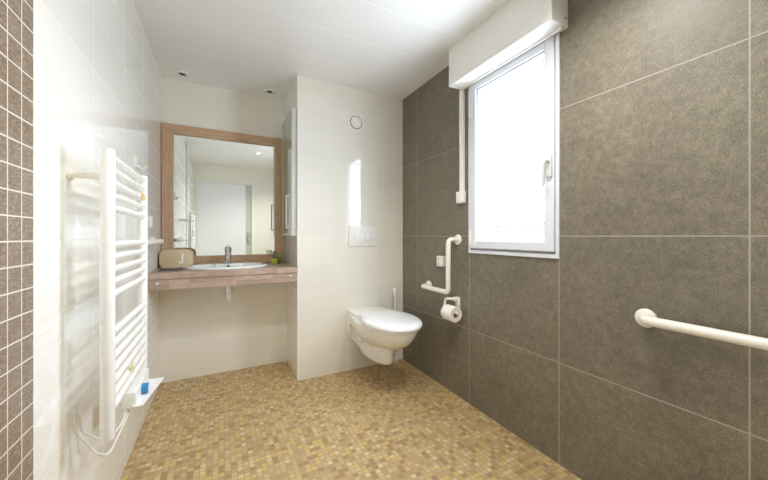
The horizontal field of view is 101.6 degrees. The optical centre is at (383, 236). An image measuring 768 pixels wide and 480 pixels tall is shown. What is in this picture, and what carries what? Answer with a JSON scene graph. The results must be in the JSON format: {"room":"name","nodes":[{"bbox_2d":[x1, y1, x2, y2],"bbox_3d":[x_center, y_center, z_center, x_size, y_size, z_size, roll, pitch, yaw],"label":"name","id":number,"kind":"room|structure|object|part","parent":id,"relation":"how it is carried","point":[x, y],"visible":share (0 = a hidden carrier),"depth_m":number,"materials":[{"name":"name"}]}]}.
{"room":"accessible bathroom","nodes":[
{"label":"accessible bathroom","id":0,"kind":"room"},
{"bbox_2d":[35,0,160,479],"bbox_3d":[-1.034,-0.061,0.907,0.200,2.279,3.565,0,0,-28],"label":"wall","id":1,"kind":"structure","parent":0,"point":[98,76],"depth_m":0.99,"materials":[{"name":"beige tile"}]},
{"bbox_2d":[0,0,32,479],"bbox_3d":[-0.801,-0.061,0.669,0.014,2.279,0.152,0,0,-28],"label":"tiled wall","id":2,"kind":"structure","parent":1,"relation":"attached to","point":[16,16],"depth_m":0.68,"materials":[{"name":"brown tile"}]},
{"bbox_2d":[33,0,34,479],"bbox_3d":[-0.837,-0.061,0.739,0.014,2.279,0.005,0,0,-28],"label":"trim","id":3,"kind":"structure","parent":1,"relation":"attached to","point":[33,0],"depth_m":0.74,"materials":[{"name":"white tile"}]},
{"bbox_2d":[66,148,163,455],"bbox_3d":[-0.942,0.222,1.135,0.178,0.961,0.502,0,0,-28],"label":"towel radiator","id":4,"kind":"object","parent":1,"relation":"attached to","point":[124,380],"visible":1,"depth_m":1.00,"materials":[{"name":"white metal"}]},
{"bbox_3d":[-0.825,0.172,0.934,0.036,0.863,0.036,0,0,-28],"label":"post","id":5,"kind":"part","parent":4,"relation":"part of","materials":[{"name":"white metal"}]},
{"bbox_3d":[-1.040,0.172,1.347,0.036,0.863,0.036,0,0,-28],"label":"post","id":6,"kind":"part","parent":4,"relation":"part of","materials":[{"name":"white metal"}]},
{"bbox_2d":[116,236,163,248],"bbox_3d":[-1.260,0.033,1.630,0.069,0.064,1.019,0,0,-28],"label":"grab bar","id":7,"kind":"object","parent":1,"relation":"attached to","point":[152,241],"visible":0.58,"depth_m":1.73,"materials":[{"name":"white plastic"}]},
{"bbox_2d":[134,156,146,170],"bbox_3d":[-1.300,-0.387,1.674,0.024,0.060,0.106,0,0,-5],"label":"robe hook","id":8,"kind":"object","parent":1,"relation":"attached to","point":[136,166],"visible":1,"depth_m":1.63,"materials":[{"name":"white plastic"}]},
{"bbox_3d":[-1.299,-0.387,1.638,0.009,0.060,0.035,0,0,-28],"label":"plate","id":9,"kind":"part","parent":8,"relation":"part of","materials":[{"name":"white plastic"}]},
{"bbox_2d":[149,216,152,227],"bbox_3d":[-1.480,-0.090,1.994,0.012,0.077,0.075,0,0,-28],"label":"light switch","id":10,"kind":"object","parent":1,"relation":"attached to","point":[150,217],"visible":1,"depth_m":1.97,"materials":[{"name":"white plastic"}]},
{"bbox_2d":[160,77,286,382],"bbox_3d":[-1.296,-0.061,2.628,0.925,2.279,0.270,0,0,-28],"label":"wall","id":11,"kind":"structure","parent":0,"point":[202,333],"depth_m":2.50,"materials":[{"name":"beige tile"}]},
{"bbox_2d":[161,122,283,264],"bbox_3d":[-1.276,-0.312,2.550,0.881,1.078,0.028,0,0,-28],"label":"wall mirror","id":12,"kind":"object","parent":11,"relation":"attached to","point":[220,189],"visible":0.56,"depth_m":2.52,"materials":[{"name":"brown wood"}]},
{"bbox_3d":[-1.276,-0.814,2.550,0.879,0.074,0.028,0,0,-28],"label":"frame rail","id":13,"kind":"part","parent":12,"relation":"part of","materials":[{"name":"brown wood"}]},
{"bbox_3d":[-1.276,0.190,2.550,0.879,0.074,0.028,0,0,-28],"label":"frame rail","id":14,"kind":"part","parent":12,"relation":"part of","materials":[{"name":"brown wood"}]},
{"bbox_2d":[133,0,509,100],"bbox_3d":[-0.240,-1.261,1.321,2.191,0.120,3.765,0,0,-28],"label":"ceiling","id":15,"kind":"structure","parent":0,"point":[391,48],"depth_m":1.91,"materials":[{"name":"white paint"}]},
{"bbox_2d":[174,70,189,77],"bbox_3d":[-1.488,-1.196,2.309,0.100,0.010,0.100,0,0,-28],"label":"recessed light","id":16,"kind":"object","parent":15,"relation":"in","point":[180,73],"visible":1,"depth_m":2.30,"materials":[{"name":"white metal"}]},
{"bbox_2d":[263,88,275,94],"bbox_3d":[-0.947,-1.196,2.591,0.100,0.010,0.100,0,0,-28],"label":"recessed light","id":17,"kind":"object","parent":15,"relation":"in","point":[267,90],"visible":1,"depth_m":2.58,"materials":[{"name":"white metal"}]},
{"bbox_2d":[285,76,402,380],"bbox_3d":[-0.401,-0.061,2.853,0.911,2.279,0.699,0,0,-28],"label":"wall","id":18,"kind":"structure","parent":0,"point":[347,177],"depth_m":2.50,"materials":[{"name":"beige tile"}]},
{"bbox_2d":[148,262,297,290],"bbox_3d":[-1.158,0.282,2.341,0.905,0.108,0.502,0,0,-28],"label":"countertop","id":19,"kind":"structure","parent":18,"relation":"attached to","point":[184,278],"depth_m":2.10,"materials":[{"name":"brown wood"}]},
{"bbox_2d":[158,267,182,270],"bbox_3d":[-1.437,0.222,2.112,0.126,0.010,0.125,0,0,-28],"label":"flat tray","id":20,"kind":"object","parent":19,"relation":"on","point":[177,268],"visible":1,"depth_m":2.07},
{"bbox_2d":[159,248,193,267],"bbox_3d":[-1.514,0.159,2.295,0.211,0.137,0.123,0,0,-28],"label":"bag","id":21,"kind":"object","parent":19,"relation":"on","point":[179,257],"visible":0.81,"depth_m":2.25,"materials":[{"name":"beige fabric"}]},
{"bbox_2d":[185,262,266,286],"bbox_3d":[-1.151,0.290,2.318,0.544,0.160,0.424,0,0,-28],"label":"washbasin","id":22,"kind":"object","parent":19,"relation":"in","point":[235,265],"visible":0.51,"depth_m":2.31,"materials":[{"name":"white ceramic"}]},
{"bbox_2d":[225,287,232,300],"bbox_3d":[-1.193,0.425,2.400,0.052,0.114,0.235,0,0,-28],"label":"trap","id":23,"kind":"object","parent":22,"relation":"attached to","point":[228,291],"visible":0.95,"depth_m":2.30,"materials":[{"name":"white plastic"}]},
{"bbox_2d":[224,246,231,263],"bbox_3d":[-1.197,0.143,2.406,0.052,0.137,0.148,0,0,-28],"label":"tap","id":24,"kind":"object","parent":19,"relation":"on","point":[228,249],"visible":0.99,"depth_m":2.43,"materials":[{"name":"silver metal"}]},
{"bbox_2d":[270,258,276,263],"bbox_3d":[-0.906,0.174,2.573,0.052,0.106,0.044,0,0,-28],"label":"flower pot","id":25,"kind":"object","parent":19,"relation":"on","point":[272,260],"visible":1,"depth_m":2.56,"materials":[{"name":"yellow ceramic"}]},
{"bbox_2d":[277,252,280,263],"bbox_3d":[-0.880,0.179,2.625,0.038,0.097,0.038,0,0,-28],"label":"perfume bottle","id":26,"kind":"object","parent":19,"relation":"on","point":[278,254],"visible":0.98,"depth_m":2.61,"materials":[{"name":"green glass"}]},
{"bbox_3d":[-0.880,0.179,2.625,0.038,0.063,0.038,0,0,-28],"label":"glass","id":27,"kind":"part","parent":26,"relation":"part of","materials":[{"name":"green glass"}]},
{"bbox_2d":[282,107,296,235],"bbox_3d":[-0.779,-0.484,2.517,0.071,0.965,0.415,0,0,-28],"label":"upper cabinet","id":28,"kind":"object","parent":18,"relation":"attached to","point":[289,126],"visible":1,"depth_m":2.39,"materials":[{"name":"mirror"}]},
{"bbox_3d":[-0.778,-0.484,2.518,0.005,0.925,0.375,0,0,-28],"label":"door glass","id":29,"kind":"part","parent":28,"relation":"part of","materials":[{"name":"glass"}]},
{"bbox_3d":[-0.733,-0.187,2.386,0.032,0.262,0.012,0,0,-28],"label":"door handle","id":30,"kind":"part","parent":28,"relation":"part of","materials":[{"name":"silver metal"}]},
{"bbox_2d":[297,75,298,380],"bbox_3d":[-0.642,-0.061,2.337,0.012,2.279,0.012,0,0,-28],"label":"trim","id":31,"kind":"structure","parent":18,"relation":"attached to","point":[297,75],"depth_m":2.33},
{"bbox_2d":[347,113,364,131],"bbox_3d":[-0.225,-0.925,2.539,0.158,0.158,0.020,0,0,-28],"label":"air vent","id":32,"kind":"object","parent":18,"relation":"in","point":[355,121],"visible":1,"depth_m":2.53,"materials":[{"name":"white plastic"}]},
{"bbox_2d":[348,226,375,246],"bbox_3d":[-0.174,0.000,2.567,0.246,0.164,0.017,0,0,-28],"label":"flush plate","id":33,"kind":"object","parent":18,"relation":"attached to","point":[357,235],"visible":1,"depth_m":2.56,"materials":[{"name":"white plastic"}]},
{"bbox_2d":[347,305,421,364],"bbox_3d":[-0.004,0.724,2.249,0.388,0.342,0.738,0,0,-28],"label":"toilet","id":34,"kind":"object","parent":18,"relation":"attached to","point":[378,331],"visible":1,"depth_m":2.13,"materials":[{"name":"white ceramic"}]},
{"bbox_3d":[0.060,0.571,2.125,0.388,0.035,0.457,0,0,-28],"label":"lid","id":35,"kind":"part","parent":34,"relation":"part of","materials":[{"name":"white plastic"}]},
{"bbox_3d":[0.058,0.597,2.130,0.374,0.016,0.446,0,0,-28],"label":"seat","id":36,"kind":"part","parent":34,"relation":"part of","materials":[{"name":"white plastic"}]},
{"bbox_3d":[0.089,0.718,2.655,0.076,0.140,0.104,0,0,-28],"label":"toilet brush holder","id":37,"kind":"object","parent":18,"relation":"attached to","visible":0},
{"bbox_2d":[393,288,396,309],"bbox_3d":[0.095,0.603,2.643,0.052,0.335,0.052,0,0,-28],"label":"toilet brush","id":38,"kind":"object","parent":37,"relation":"in","point":[394,289],"visible":0.46,"depth_m":2.63,"materials":[{"name":"white plastic"}]},
{"bbox_2d":[120,359,581,479],"bbox_3d":[-0.240,1.153,1.321,2.191,0.150,3.765,0,0,-28],"label":"floor","id":39,"kind":"structure","parent":0,"point":[394,421],"depth_m":1.69,"materials":[{"name":"beige tile"}]},
{"bbox_2d":[403,0,767,479],"bbox_3d":[0.699,-0.061,1.810,0.075,2.279,3.565,0,0,-28],"label":"wall","id":40,"kind":"structure","parent":0,"point":[664,103],"depth_m":1.24,"materials":[{"name":"grey tile"}]},
{"bbox_2d":[421,235,461,293],"bbox_3d":[0.383,0.199,2.236,0.092,0.422,0.402,0,0,-28],"label":"grab bar","id":41,"kind":"object","parent":40,"relation":"attached to","point":[457,239],"visible":1,"depth_m":2.08,"materials":[{"name":"white plastic"}]},
{"bbox_2d":[437,256,445,266],"bbox_3d":[0.409,0.178,2.244,0.037,0.075,0.074,0,0,-28],"label":"box","id":42,"kind":"object","parent":40,"relation":"attached to","point":[441,260],"visible":0.98,"depth_m":2.22,"materials":[{"name":"white plastic"}]},
{"bbox_2d":[443,296,459,314],"bbox_3d":[0.466,0.460,2.085,0.084,0.107,0.145,0,0,-28],"label":"holder","id":43,"kind":"object","parent":40,"relation":"attached to","point":[456,299],"visible":0.59,"depth_m":2.08,"materials":[{"name":"white plastic"}]},
{"bbox_2d":[441,304,461,322],"bbox_3d":[0.442,0.506,2.059,0.100,0.100,0.098,0,0,-28],"label":"toilet roll","id":44,"kind":"object","parent":43,"relation":"hanging from","point":[447,311],"visible":1,"depth_m":2.03,"materials":[{"name":"paper"}]},
{"bbox_2d":[456,90,465,203],"bbox_3d":[0.507,-0.590,2.060,0.034,0.745,0.064,0,0,-28],"label":"guide","id":45,"kind":"object","parent":40,"relation":"attached to","point":[461,195],"visible":0.94,"depth_m":2.05,"materials":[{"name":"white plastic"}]},
{"bbox_2d":[449,0,567,90],"bbox_3d":[0.633,-1.075,1.727,0.118,0.249,0.709,0,0,-28],"label":"box","id":46,"kind":"object","parent":40,"relation":"attached to","point":[518,26],"visible":0.95,"depth_m":1.64,"materials":[{"name":"white plastic"}]},
{"bbox_2d":[468,32,559,258],"bbox_3d":[0.687,-0.440,1.744,0.138,1.093,0.607,0,0,-28],"label":"window","id":47,"kind":"structure","parent":40,"relation":"in","point":[549,49],"depth_m":1.62,"materials":[{"name":"white plastic"}]},
{"bbox_3d":[0.717,-0.440,1.761,0.070,1.085,0.601,0,0,-28],"label":"fixed frame","id":48,"kind":"part","parent":47,"relation":"part of","materials":[{"name":"white plastic"}]},
{"bbox_3d":[0.767,-0.302,1.490,0.045,0.136,0.022,0,0,-28],"label":"lever","id":49,"kind":"part","parent":47,"relation":"part of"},
{"bbox_3d":[0.790,-0.338,1.502,0.013,0.112,0.034,0,0,-28],"label":"handle","id":50,"kind":"part","parent":47,"relation":"part of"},
{"bbox_2d":[635,309,767,350],"bbox_3d":[1.116,0.307,0.853,0.071,0.070,0.764,0,0,-28],"label":"grab bar","id":51,"kind":"object","parent":40,"relation":"attached to","point":[647,318],"visible":1,"depth_m":1.00,"materials":[{"name":"white plastic"}]}
]}

